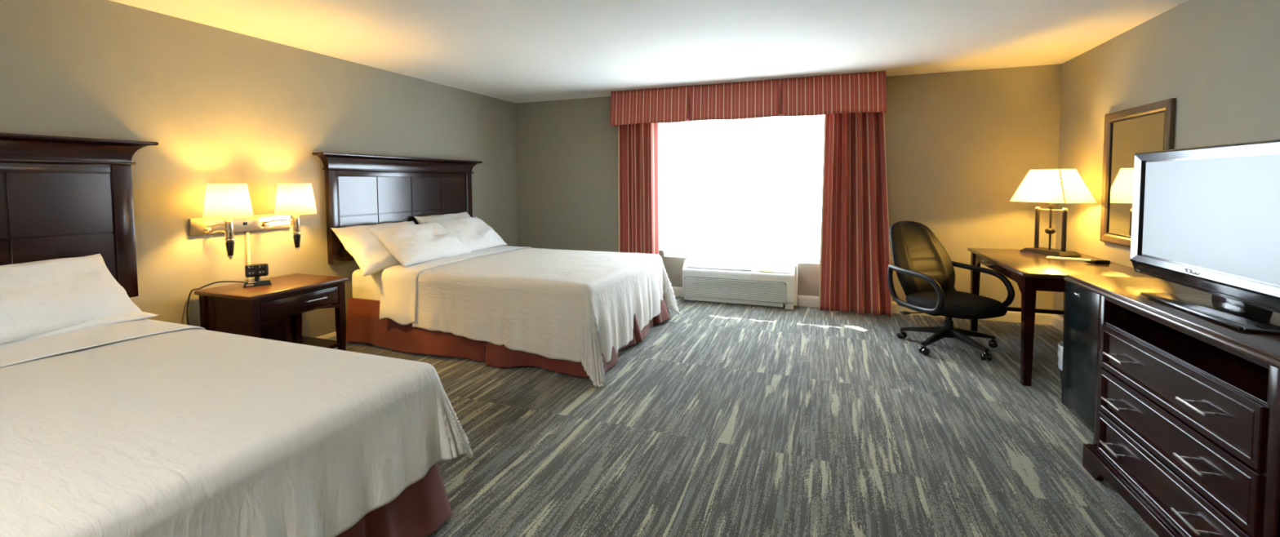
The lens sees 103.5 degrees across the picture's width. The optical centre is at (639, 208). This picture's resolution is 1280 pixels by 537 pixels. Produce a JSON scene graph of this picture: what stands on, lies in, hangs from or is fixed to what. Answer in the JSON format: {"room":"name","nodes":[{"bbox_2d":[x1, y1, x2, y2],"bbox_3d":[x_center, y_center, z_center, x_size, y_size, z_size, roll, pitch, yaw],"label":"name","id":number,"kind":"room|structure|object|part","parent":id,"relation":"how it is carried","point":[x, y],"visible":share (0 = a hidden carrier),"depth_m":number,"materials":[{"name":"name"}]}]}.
{"room":"hotel room","nodes":[
{"label":"hotel room","id":0,"kind":"room"},
{"bbox_2d":[0,0,518,337],"bbox_3d":[-3.006,0.012,2.862,0.100,2.350,8.263,1,3,20],"label":"wall","id":1,"kind":"structure","parent":0,"point":[220,105],"depth_m":3.30,"materials":[{"name":"paint"}]},
{"bbox_2d":[0,132,158,297],"bbox_3d":[-3.179,0.102,2.075,0.122,0.890,1.908,1,3,20],"label":"headboard","id":2,"kind":"object","parent":1,"relation":"attached to","point":[61,197],"visible":0.8,"depth_m":2.63,"materials":[{"name":"brown wood"}]},
{"bbox_3d":[-3.216,-0.182,2.074,0.042,0.051,1.550,1,3,20],"label":"rail","id":3,"kind":"part","parent":2,"relation":"part of","materials":[{"name":"brown wood"}]},
{"bbox_3d":[-3.217,0.192,2.094,0.035,0.710,1.580,1,3,20],"label":"panel","id":4,"kind":"part","parent":2,"relation":"part of","materials":[{"name":"brown wood"}]},
{"bbox_3d":[-3.206,-0.215,2.068,0.068,0.015,1.756,1,3,20],"label":"moulding","id":5,"kind":"part","parent":2,"relation":"part of","materials":[{"name":"brown wood"}]},
{"bbox_3d":[-3.181,-0.282,2.055,0.122,0.120,1.908,1,3,20],"label":"cornice","id":6,"kind":"part","parent":2,"relation":"part of","materials":[{"name":"brown wood"}]},
{"bbox_3d":[-2.927,0.129,2.855,0.048,0.755,0.085,1,3,20],"label":"post","id":7,"kind":"part","parent":2,"relation":"part of","materials":[{"name":"brown wood"}]},
{"bbox_2d":[188,183,316,279],"bbox_3d":[-2.570,0.166,3.425,0.325,0.674,0.686,1,3,20],"label":"wall sconce","id":8,"kind":"object","parent":1,"relation":"attached to","point":[228,209],"visible":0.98,"depth_m":3.30,"materials":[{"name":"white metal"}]},
{"bbox_3d":[-2.699,0.129,3.231,0.179,0.071,0.043,0,3,13],"label":"lamp arm","id":9,"kind":"part","parent":8,"relation":"part of","materials":[{"name":"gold metal"}]},
{"bbox_3d":[-2.614,-0.050,3.199,0.254,0.220,0.254,1,3,20],"label":"lamp shade","id":10,"kind":"part","parent":8,"relation":"part of","materials":[{"name":"fabric"}]},
{"bbox_3d":[-2.612,0.114,3.207,0.054,0.193,0.054,1,3,20],"label":"stem","id":11,"kind":"part","parent":8,"relation":"part of","materials":[{"name":"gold metal"}]},
{"bbox_3d":[-2.712,0.327,3.497,0.012,0.347,0.018,1,3,20],"label":"cord","id":12,"kind":"part","parent":8,"relation":"part of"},
{"bbox_3d":[-2.567,0.110,3.582,0.202,0.071,0.033,-1,3,-4],"label":"lamp arm","id":13,"kind":"part","parent":8,"relation":"part of","materials":[{"name":"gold metal"}]},
{"bbox_3d":[-2.463,-0.071,3.604,0.254,0.220,0.254,1,3,20],"label":"lamp shade","id":14,"kind":"part","parent":8,"relation":"part of","materials":[{"name":"fabric"}]},
{"bbox_3d":[-2.462,0.092,3.612,0.054,0.193,0.054,1,3,20],"label":"stem","id":15,"kind":"part","parent":8,"relation":"part of","materials":[{"name":"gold metal"}]},
{"bbox_2d":[315,331,346,342],"bbox_3d":[-2.963,1.131,2.851,0.014,0.115,7.963,1,3,20],"label":"baseboard","id":16,"kind":"structure","parent":1,"relation":"attached to","point":[332,336],"depth_m":4.08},
{"bbox_2d":[311,151,482,264],"bbox_3d":[-2.159,-0.042,4.817,0.122,0.890,1.908,1,3,20],"label":"headboard","id":17,"kind":"object","parent":1,"relation":"attached to","point":[361,189],"visible":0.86,"depth_m":4.54,"materials":[{"name":"brown wood"}]},
{"bbox_3d":[-2.476,0.065,4.068,0.048,0.755,0.085,1,3,20],"label":"post","id":18,"kind":"part","parent":17,"relation":"part of","materials":[{"name":"brown wood"}]},
{"bbox_3d":[-2.192,0.380,4.852,0.042,0.045,1.550,1,3,20],"label":"rail","id":19,"kind":"part","parent":17,"relation":"part of","materials":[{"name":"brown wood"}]},
{"bbox_3d":[-2.161,-0.426,4.798,0.122,0.120,1.908,1,3,20],"label":"cornice","id":20,"kind":"part","parent":17,"relation":"part of","materials":[{"name":"brown wood"}]},
{"bbox_3d":[-2.186,-0.359,4.811,0.068,0.015,1.756,1,3,20],"label":"moulding","id":21,"kind":"part","parent":17,"relation":"part of","materials":[{"name":"brown wood"}]},
{"bbox_3d":[-2.196,-0.326,4.816,0.042,0.051,1.550,1,3,20],"label":"rail","id":22,"kind":"part","parent":17,"relation":"part of","materials":[{"name":"brown wood"}]},
{"bbox_3d":[-2.197,0.048,4.836,0.035,0.710,1.580,1,3,20],"label":"panel","id":23,"kind":"part","parent":17,"relation":"part of","materials":[{"name":"brown wood"}]},
{"bbox_3d":[-1.907,-0.015,5.598,0.048,0.755,0.085,1,3,20],"label":"post","id":24,"kind":"part","parent":17,"relation":"part of","materials":[{"name":"brown wood"}]},
{"bbox_2d":[110,0,1187,102],"bbox_3d":[-0.294,-1.178,1.790,5.904,0.100,8.263,1,3,20],"label":"ceiling","id":25,"kind":"structure","parent":0,"point":[511,51],"depth_m":3.52,"materials":[{"name":"paint"}]},
{"bbox_2d":[333,297,1159,536],"bbox_3d":[-0.278,1.269,1.913,5.904,0.100,8.263,1,3,20],"label":"floor","id":26,"kind":"structure","parent":0,"point":[726,420],"depth_m":2.61,"materials":[{"name":"carpet"}]},
{"bbox_2d":[194,273,348,351],"bbox_3d":[-2.446,0.830,3.418,0.549,0.652,0.665,1,3,20],"label":"nightstand","id":27,"kind":"object","parent":26,"relation":"on","point":[274,311],"visible":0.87,"depth_m":3.25,"materials":[{"name":"brown wood"}]},
{"bbox_3d":[-2.768,0.856,3.231,0.047,0.623,0.047,1,3,20],"label":"leg","id":28,"kind":"part","parent":27,"relation":"part of","materials":[{"name":"brown wood"}]},
{"bbox_3d":[-2.558,0.774,3.145,0.404,0.453,0.016,1,3,20],"label":"panel","id":29,"kind":"part","parent":27,"relation":"part of","materials":[{"name":"brown wood"}]},
{"bbox_2d":[186,263,271,324],"bbox_3d":[-2.662,0.698,3.285,0.435,0.652,0.140,-3,4,-38],"label":"dock","id":30,"kind":"object","parent":27,"relation":"on","point":[257,270],"visible":0.91,"depth_m":3.33,"materials":[{"name":"black plastic"}]},
{"bbox_3d":[-2.739,0.748,3.267,0.033,0.555,0.296,2,4,42],"label":"cord","id":31,"kind":"part","parent":30,"relation":"part of","materials":[{"name":"black plastic"}]},
{"bbox_2d":[248,264,265,275],"bbox_3d":[-2.543,0.407,3.348,0.090,0.063,0.015,-3,4,-38],"label":"socket","id":32,"kind":"object","parent":30,"relation":"attached to","point":[253,269],"depth_m":3.35,"materials":[{"name":"black plastic"}]},
{"bbox_3d":[-2.345,0.861,3.074,0.047,0.623,0.047,1,3,20],"label":"leg","id":33,"kind":"part","parent":27,"relation":"part of","materials":[{"name":"brown wood"}]},
{"bbox_3d":[-2.680,0.757,3.502,0.012,0.453,0.531,1,3,20],"label":"panel","id":34,"kind":"part","parent":27,"relation":"part of","materials":[{"name":"brown wood"}]},
{"bbox_3d":[-2.567,0.828,3.772,0.047,0.623,0.047,1,3,20],"label":"leg","id":35,"kind":"part","parent":27,"relation":"part of","materials":[{"name":"brown wood"}]},
{"bbox_3d":[-2.239,0.548,3.326,0.020,0.023,0.531,1,3,20],"label":"rail","id":36,"kind":"part","parent":27,"relation":"part of","materials":[{"name":"brown wood"}]},
{"bbox_3d":[-2.325,0.620,3.362,0.224,0.117,0.521,1,3,20],"label":"drawer","id":37,"kind":"part","parent":27,"relation":"part of","materials":[{"name":"brown wood"}]},
{"bbox_2d":[279,335,340,348],"bbox_3d":[-2.458,0.978,3.430,0.483,0.025,0.595,1,3,20],"label":"shelf","id":38,"kind":"object","parent":27,"relation":"attached to","point":[317,342],"depth_m":3.63,"materials":[{"name":"brown wood"}]},
{"bbox_3d":[-2.178,0.610,3.393,0.034,0.009,0.144,1,3,20],"label":"handle","id":39,"kind":"part","parent":27,"relation":"part of","materials":[{"name":"silver metal"}]},
{"bbox_3d":[-2.144,0.833,3.615,0.047,0.623,0.047,1,3,20],"label":"leg","id":40,"kind":"part","parent":27,"relation":"part of","materials":[{"name":"brown wood"}]},
{"bbox_2d":[335,462,452,536],"bbox_3d":[-2.119,0.940,1.590,2.362,0.613,1.763,1,3,20],"label":"bed","id":41,"kind":"object","parent":26,"relation":"on","point":[423,507],"visible":0.06,"depth_m":1.82,"materials":[{"name":"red fabric"}]},
{"bbox_2d":[0,311,159,344],"bbox_3d":[-2.811,0.533,2.270,0.539,0.135,0.800,1,3,20],"label":"pillow","id":42,"kind":"object","parent":41,"relation":"on","point":[132,316],"visible":0.16,"depth_m":2.37,"materials":[{"name":"white fabric"}]},
{"bbox_2d":[0,253,142,343],"bbox_3d":[-2.719,0.407,2.152,0.291,0.318,0.880,0,3,9],"label":"pillow","id":43,"kind":"object","parent":42,"relation":"on","point":[37,298],"visible":0.97,"depth_m":2.27,"materials":[{"name":"white fabric"}]},
{"bbox_2d":[0,319,205,367],"bbox_3d":[-2.582,0.792,1.761,0.453,0.442,1.720,1,3,20],"label":"sheet","id":44,"kind":"object","parent":41,"relation":"on","point":[19,352],"visible":0.53,"depth_m":2.14,"materials":[{"name":"white fabric"}]},
{"bbox_2d":[0,328,473,536],"bbox_3d":[-1.717,0.824,1.441,1.598,0.462,1.795,1,3,20],"label":"coverlet","id":45,"kind":"object","parent":41,"relation":"on","point":[190,432],"visible":0.98,"depth_m":1.48,"materials":[{"name":"white fabric"}]},
{"bbox_2d":[346,269,670,378],"bbox_3d":[-1.054,0.786,4.507,2.328,0.613,1.740,1,3,20],"label":"bed","id":46,"kind":"object","parent":26,"relation":"on","point":[364,325],"visible":0.32,"depth_m":3.91,"materials":[{"name":"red fabric"}]},
{"bbox_3d":[-1.115,0.618,4.522,2.194,0.278,1.546,1,3,20],"label":"mattress","id":47,"kind":"part","parent":46,"relation":"part of","materials":[{"name":"white fabric"}]},
{"bbox_2d":[330,220,415,276],"bbox_3d":[-2.123,0.315,4.306,0.376,0.375,0.810,1,3,24],"label":"pillow","id":48,"kind":"object","parent":46,"relation":"on","point":[368,252],"visible":0.48,"depth_m":4.02,"materials":[{"name":"white fabric"}]},
{"bbox_2d":[413,211,470,224],"bbox_3d":[-1.880,0.228,5.112,0.321,0.353,0.763,1,3,21],"label":"pillow","id":49,"kind":"object","parent":46,"relation":"on","point":[420,220],"visible":0.22,"depth_m":4.98,"materials":[{"name":"white fabric"}]},
{"bbox_2d":[379,245,532,325],"bbox_3d":[-1.592,0.638,4.697,0.360,0.442,1.696,1,3,20],"label":"sheet","id":50,"kind":"object","parent":46,"relation":"on","point":[398,287],"visible":0.71,"depth_m":3.94,"materials":[{"name":"white fabric"}]},
{"bbox_2d":[366,222,471,267],"bbox_3d":[-1.907,0.292,4.428,0.413,0.319,0.800,1,3,22],"label":"pillow","id":51,"kind":"object","parent":50,"relation":"on","point":[409,244],"visible":0.97,"depth_m":4.27,"materials":[{"name":"white fabric"}]},
{"bbox_2d":[425,216,507,251],"bbox_3d":[-1.714,0.248,5.056,0.392,0.323,0.772,1,3,19],"label":"pillow","id":52,"kind":"object","parent":50,"relation":"on","point":[473,233],"visible":0.77,"depth_m":4.99,"materials":[{"name":"white fabric"}]},
{"bbox_2d":[412,248,679,387],"bbox_3d":[-0.697,0.765,4.351,1.656,0.651,1.865,1,3,20],"label":"coverlet","id":53,"kind":"object","parent":46,"relation":"on","point":[571,305],"visible":0.99,"depth_m":3.69,"materials":[{"name":"white fabric"}]},
{"bbox_2d":[682,258,797,309],"bbox_3d":[1.069,0.806,5.471,1.215,0.450,0.216,1,3,20],"label":"air conditioner","id":54,"kind":"object","parent":26,"relation":"on","point":[753,283],"visible":1,"depth_m":5.38,"materials":[{"name":"white plastic"}]},
{"bbox_2d":[686,261,753,271],"bbox_3d":[0.865,0.624,5.496,0.720,0.065,0.070,1,3,20],"label":"outlet","id":55,"kind":"object","parent":54,"relation":"attached to","point":[691,265],"depth_m":5.50,"materials":[{"name":"white plastic"}]},
{"bbox_2d":[684,275,786,302],"bbox_3d":[1.000,0.859,5.394,1.090,0.217,0.004,1,3,20],"label":"grille","id":56,"kind":"object","parent":54,"relation":"attached to","point":[726,288],"depth_m":5.38,"materials":[{"name":"white plastic"}]},
{"bbox_3d":[1.399,0.632,5.297,0.360,0.065,0.070,1,3,20],"label":"control lid","id":57,"kind":"part","parent":54,"relation":"part of","materials":[{"name":"white plastic"}]},
{"bbox_2d":[887,221,1014,360],"bbox_3d":[2.418,0.610,4.068,0.746,0.965,0.907,-1,3,-15],"label":"office chair","id":58,"kind":"object","parent":26,"relation":"on","point":[925,271],"visible":1,"depth_m":4.10,"materials":[{"name":"black plastic"}]},
{"bbox_3d":[2.141,0.635,3.942,0.067,0.327,0.593,-1,3,-15],"label":"armrest","id":59,"kind":"part","parent":58,"relation":"part of","materials":[{"name":"black plastic"}]},
{"bbox_3d":[2.310,0.979,4.133,0.310,0.087,0.068,2,4,41],"label":"leg","id":60,"kind":"part","parent":58,"relation":"part of","materials":[{"name":"black plastic"}]},
{"bbox_3d":[2.362,0.430,4.317,0.581,0.630,0.380,-1,3,-15],"label":"backrest","id":61,"kind":"part","parent":58,"relation":"part of","materials":[{"name":"black leather"}]},
{"bbox_3d":[2.291,0.991,3.910,0.313,0.087,0.067,-2,3,-32],"label":"leg","id":62,"kind":"part","parent":58,"relation":"part of","materials":[{"name":"black plastic"}]},
{"bbox_3d":[2.463,0.742,3.955,0.597,0.104,0.650,-1,3,-15],"label":"seat","id":63,"kind":"part","parent":58,"relation":"part of","materials":[{"name":"black fabric"}]},
{"bbox_3d":[2.500,0.993,3.829,0.068,0.087,0.309,-1,3,-15],"label":"leg","id":64,"kind":"part","parent":58,"relation":"part of","materials":[{"name":"black plastic"}]},
{"bbox_3d":[2.643,0.984,3.995,0.313,0.087,0.067,0,3,5],"label":"leg","id":65,"kind":"part","parent":58,"relation":"part of","materials":[{"name":"black plastic"}]},
{"bbox_3d":[2.746,0.623,4.100,0.067,0.327,0.593,-1,3,-15],"label":"armrest","id":66,"kind":"part","parent":58,"relation":"part of","materials":[{"name":"black plastic"}]},
{"bbox_2d":[1057,342,1063,387],"bbox_3d":[2.635,0.984,3.008,0.234,0.322,0.234,1,3,20],"label":"waste bin","id":67,"kind":"object","parent":26,"relation":"on","point":[1060,353],"visible":0.12,"depth_m":3.04,"materials":[{"name":"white plastic"}]},
{"bbox_2d":[967,248,1156,386],"bbox_3d":[3.007,0.743,3.696,0.762,0.730,1.340,1,3,20],"label":"desk","id":68,"kind":"object","parent":26,"relation":"on","point":[1032,273],"visible":0.63,"depth_m":3.32,"materials":[{"name":"brown wood"}]},
{"bbox_3d":[2.914,0.722,4.389,0.060,0.703,0.060,1,3,20],"label":"leg","id":69,"kind":"part","parent":68,"relation":"part of","materials":[{"name":"brown wood"}]},
{"bbox_3d":[2.708,0.430,3.886,0.010,0.054,0.800,1,3,20],"label":"drawer","id":70,"kind":"part","parent":68,"relation":"part of","materials":[{"name":"brown wood"}]},
{"bbox_3d":[2.483,0.783,3.232,0.060,0.703,0.060,1,3,20],"label":"leg","id":71,"kind":"part","parent":68,"relation":"part of","materials":[{"name":"brown wood"}]},
{"bbox_2d":[1008,168,1097,257],"bbox_3d":[3.267,0.023,4.010,0.307,0.674,0.458,-1,3,-12],"label":"table lamp","id":72,"kind":"object","parent":68,"relation":"on","point":[1052,186],"visible":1,"depth_m":3.91,"materials":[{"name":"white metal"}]},
{"bbox_3d":[3.246,0.164,4.123,0.031,0.320,0.031,-1,3,-12],"label":"post","id":73,"kind":"part","parent":72,"relation":"part of","materials":[{"name":"brown metal"}]},
{"bbox_3d":[3.268,0.130,4.015,0.032,0.400,0.032,-1,3,-12],"label":"rod","id":74,"kind":"part","parent":72,"relation":"part of","materials":[{"name":"brown metal"}]},
{"bbox_3d":[3.266,-0.183,3.999,0.301,0.258,0.451,-1,3,-12],"label":"lamp shade","id":75,"kind":"part","parent":72,"relation":"part of","materials":[{"name":"fabric"}]},
{"bbox_3d":[3.289,0.175,3.911,0.031,0.320,0.031,-1,3,-12],"label":"post","id":76,"kind":"part","parent":72,"relation":"part of","materials":[{"name":"brown metal"}]},
{"bbox_3d":[3.537,0.730,4.158,0.060,0.703,0.060,1,3,20],"label":"leg","id":77,"kind":"part","parent":68,"relation":"part of","materials":[{"name":"brown wood"}]},
{"bbox_2d":[1045,256,1092,261],"bbox_3d":[3.199,0.370,3.759,0.101,0.006,0.260,-3,4,-45],"label":"brochure","id":78,"kind":"object","parent":68,"relation":"on","point":[1052,257],"visible":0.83,"depth_m":3.75,"materials":[{"name":"white paper"}]},
{"bbox_2d":[1084,259,1111,264],"bbox_3d":[3.236,0.369,3.572,0.200,0.026,0.122,0,3,10],"label":"power adapter","id":79,"kind":"object","parent":68,"relation":"on","point":[1094,261],"visible":1,"depth_m":3.52,"materials":[{"name":"black plastic"}]},
{"bbox_2d":[1061,280,1099,433],"bbox_3d":[2.606,0.782,2.549,0.591,0.772,0.510,1,3,20],"label":"mini fridge","id":80,"kind":"object","parent":26,"relation":"on","point":[1081,320],"visible":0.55,"depth_m":2.68,"materials":[{"name":"black metal"}]},
{"bbox_2d":[1064,274,1279,536],"bbox_3d":[2.280,0.785,1.808,0.822,0.845,1.305,1,3,20],"label":"dresser","id":81,"kind":"object","parent":26,"relation":"on","point":[1187,424],"visible":0.99,"depth_m":1.74,"materials":[{"name":"brown wood"}]},
{"bbox_3d":[1.966,1.000,2.095,0.038,0.008,0.136,1,3,20],"label":"handle","id":82,"kind":"part","parent":81,"relation":"part of","materials":[{"name":"silver metal"}]},
{"bbox_3d":[1.965,0.809,2.086,0.038,0.008,0.136,1,3,20],"label":"handle","id":83,"kind":"part","parent":81,"relation":"part of","materials":[{"name":"silver metal"}]},
{"bbox_3d":[1.964,0.616,2.076,0.038,0.008,0.136,1,3,20],"label":"handle","id":84,"kind":"part","parent":81,"relation":"part of","materials":[{"name":"silver metal"}]},
{"bbox_3d":[1.878,1.105,1.828,0.050,0.017,1.028,1,3,20],"label":"plinth moulding","id":85,"kind":"part","parent":81,"relation":"part of","materials":[{"name":"brown wood"}]},
{"bbox_3d":[2.416,0.736,2.119,0.784,0.710,0.022,1,3,20],"label":"panel","id":86,"kind":"part","parent":81,"relation":"part of","materials":[{"name":"brown wood"}]},
{"bbox_3d":[2.019,1.006,1.774,0.311,0.182,0.871,1,3,20],"label":"drawer","id":87,"kind":"part","parent":81,"relation":"part of","materials":[{"name":"brown wood"}]},
{"bbox_3d":[2.018,0.815,1.765,0.311,0.185,0.871,1,3,20],"label":"drawer","id":88,"kind":"part","parent":81,"relation":"part of","materials":[{"name":"brown wood"}]},
{"bbox_3d":[2.016,0.622,1.755,0.311,0.186,0.871,1,3,20],"label":"drawer","id":89,"kind":"part","parent":81,"relation":"part of","materials":[{"name":"brown wood"}]},
{"bbox_3d":[1.889,0.410,1.791,0.020,0.020,0.879,1,3,20],"label":"rail","id":90,"kind":"part","parent":81,"relation":"part of","materials":[{"name":"brown wood"}]},
{"bbox_2d":[1105,320,1268,406],"bbox_3d":[2.242,0.525,1.664,0.766,0.010,0.935,1,3,20],"label":"niche shelf","id":91,"kind":"object","parent":81,"relation":"attached to","point":[1245,380],"depth_m":1.75,"materials":[{"name":"brown wood"}]},
{"bbox_3d":[1.799,1.024,1.647,0.038,0.008,0.136,1,3,20],"label":"handle","id":92,"kind":"part","parent":81,"relation":"part of","materials":[{"name":"silver metal"}]},
{"bbox_3d":[1.798,0.833,1.637,0.038,0.008,0.136,1,3,20],"label":"handle","id":93,"kind":"part","parent":81,"relation":"part of","materials":[{"name":"silver metal"}]},
{"bbox_3d":[1.797,0.639,1.628,0.038,0.008,0.136,1,3,20],"label":"handle","id":94,"kind":"part","parent":81,"relation":"part of","materials":[{"name":"silver metal"}]},
{"bbox_2d":[1129,139,1279,333],"bbox_3d":[2.151,0.066,1.820,0.392,0.591,0.970,1,3,20],"label":"television","id":95,"kind":"object","parent":81,"relation":"on","point":[1206,219],"visible":1,"depth_m":1.81,"materials":[{"name":"black plastic"}]},
{"bbox_3d":[2.088,0.018,1.848,0.004,0.424,0.848,1,3,20],"label":"frame","id":96,"kind":"part","parent":95,"relation":"part of","materials":[{"name":"black plastic"}]},
{"bbox_3d":[2.084,0.783,1.227,0.784,0.710,0.022,1,3,20],"label":"panel","id":97,"kind":"part","parent":81,"relation":"part of","materials":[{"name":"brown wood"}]},
{"bbox_2d":[515,63,1062,309],"bbox_3d":[1.111,-0.152,5.607,5.704,2.350,0.160,1,3,20],"label":"wall","id":98,"kind":"structure","parent":0,"point":[959,144],"depth_m":4.87,"materials":[{"name":"paint"}]},
{"bbox_2d":[663,251,820,264],"bbox_3d":[1.128,-0.212,5.587,1.770,1.569,0.140,1,3,20],"label":"window","id":99,"kind":"structure","parent":98,"relation":"in","point":[688,255],"depth_m":5.58,"materials":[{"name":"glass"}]},
{"bbox_3d":[1.120,0.566,5.593,1.770,0.016,0.070,1,3,20],"label":"sill","id":100,"kind":"part","parent":99,"relation":"part of","materials":[{"name":"white"}]},
{"bbox_2d":[609,71,886,127],"bbox_3d":[1.033,-1.116,5.315,2.808,0.378,0.342,1,3,20],"label":"valance","id":101,"kind":"object","parent":98,"relation":"attached to","point":[859,92],"visible":0.98,"depth_m":5.11,"materials":[{"name":"red fabric"}]},
{"bbox_2d":[617,122,658,254],"bbox_3d":[-0.029,-0.013,5.771,0.487,2.030,0.146,1,3,20],"label":"drape","id":102,"kind":"object","parent":101,"relation":"hanging from","point":[637,143],"visible":0.67,"depth_m":5.75,"materials":[{"name":"red fabric"}]},
{"bbox_2d":[657,119,742,259],"bbox_3d":[0.658,-0.243,5.626,0.969,1.585,0.035,1,3,21],"label":"sheer curtain","id":103,"kind":"object","parent":101,"relation":"hanging from","point":[699,160],"visible":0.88,"depth_m":5.62,"materials":[{"name":"white fabric"}]},
{"bbox_2d":[738,114,824,262],"bbox_3d":[1.505,-0.232,5.303,0.930,1.585,0.035,1,3,20],"label":"sheer curtain","id":104,"kind":"object","parent":101,"relation":"hanging from","point":[780,178],"visible":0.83,"depth_m":5.31,"materials":[{"name":"white fabric"}]},
{"bbox_2d":[818,111,892,316],"bbox_3d":[2.126,0.018,4.969,0.675,2.038,0.166,1,3,20],"label":"drape","id":105,"kind":"object","parent":101,"relation":"hanging from","point":[855,260],"visible":0.97,"depth_m":4.97,"materials":[{"name":"red fabric"}]},
{"bbox_2d":[671,286,1052,324],"bbox_3d":[1.088,0.968,5.582,5.704,0.115,0.014,1,3,20],"label":"baseboard","id":106,"kind":"structure","parent":98,"relation":"attached to","point":[802,300],"depth_m":4.97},
{"bbox_2d":[1053,0,1279,318],"bbox_3d":[2.434,0.079,0.842,0.100,2.350,8.263,1,3,20],"label":"wall","id":107,"kind":"structure","parent":0,"point":[1220,60],"depth_m":2.97,"materials":[{"name":"paint"}]},
{"bbox_2d":[1051,314,1063,332],"bbox_3d":[2.370,1.197,0.871,0.014,0.115,7.963,1,3,20],"label":"baseboard","id":108,"kind":"structure","parent":107,"relation":"attached to","point":[1057,322],"depth_m":4.47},
{"bbox_2d":[1099,97,1176,247],"bbox_3d":[3.314,-0.210,3.390,0.029,0.940,0.766,1,3,20],"label":"wall mirror","id":109,"kind":"object","parent":107,"relation":"attached to","point":[1149,127],"visible":0.67,"depth_m":3.48,"materials":[{"name":"brown metal"}]}
]}

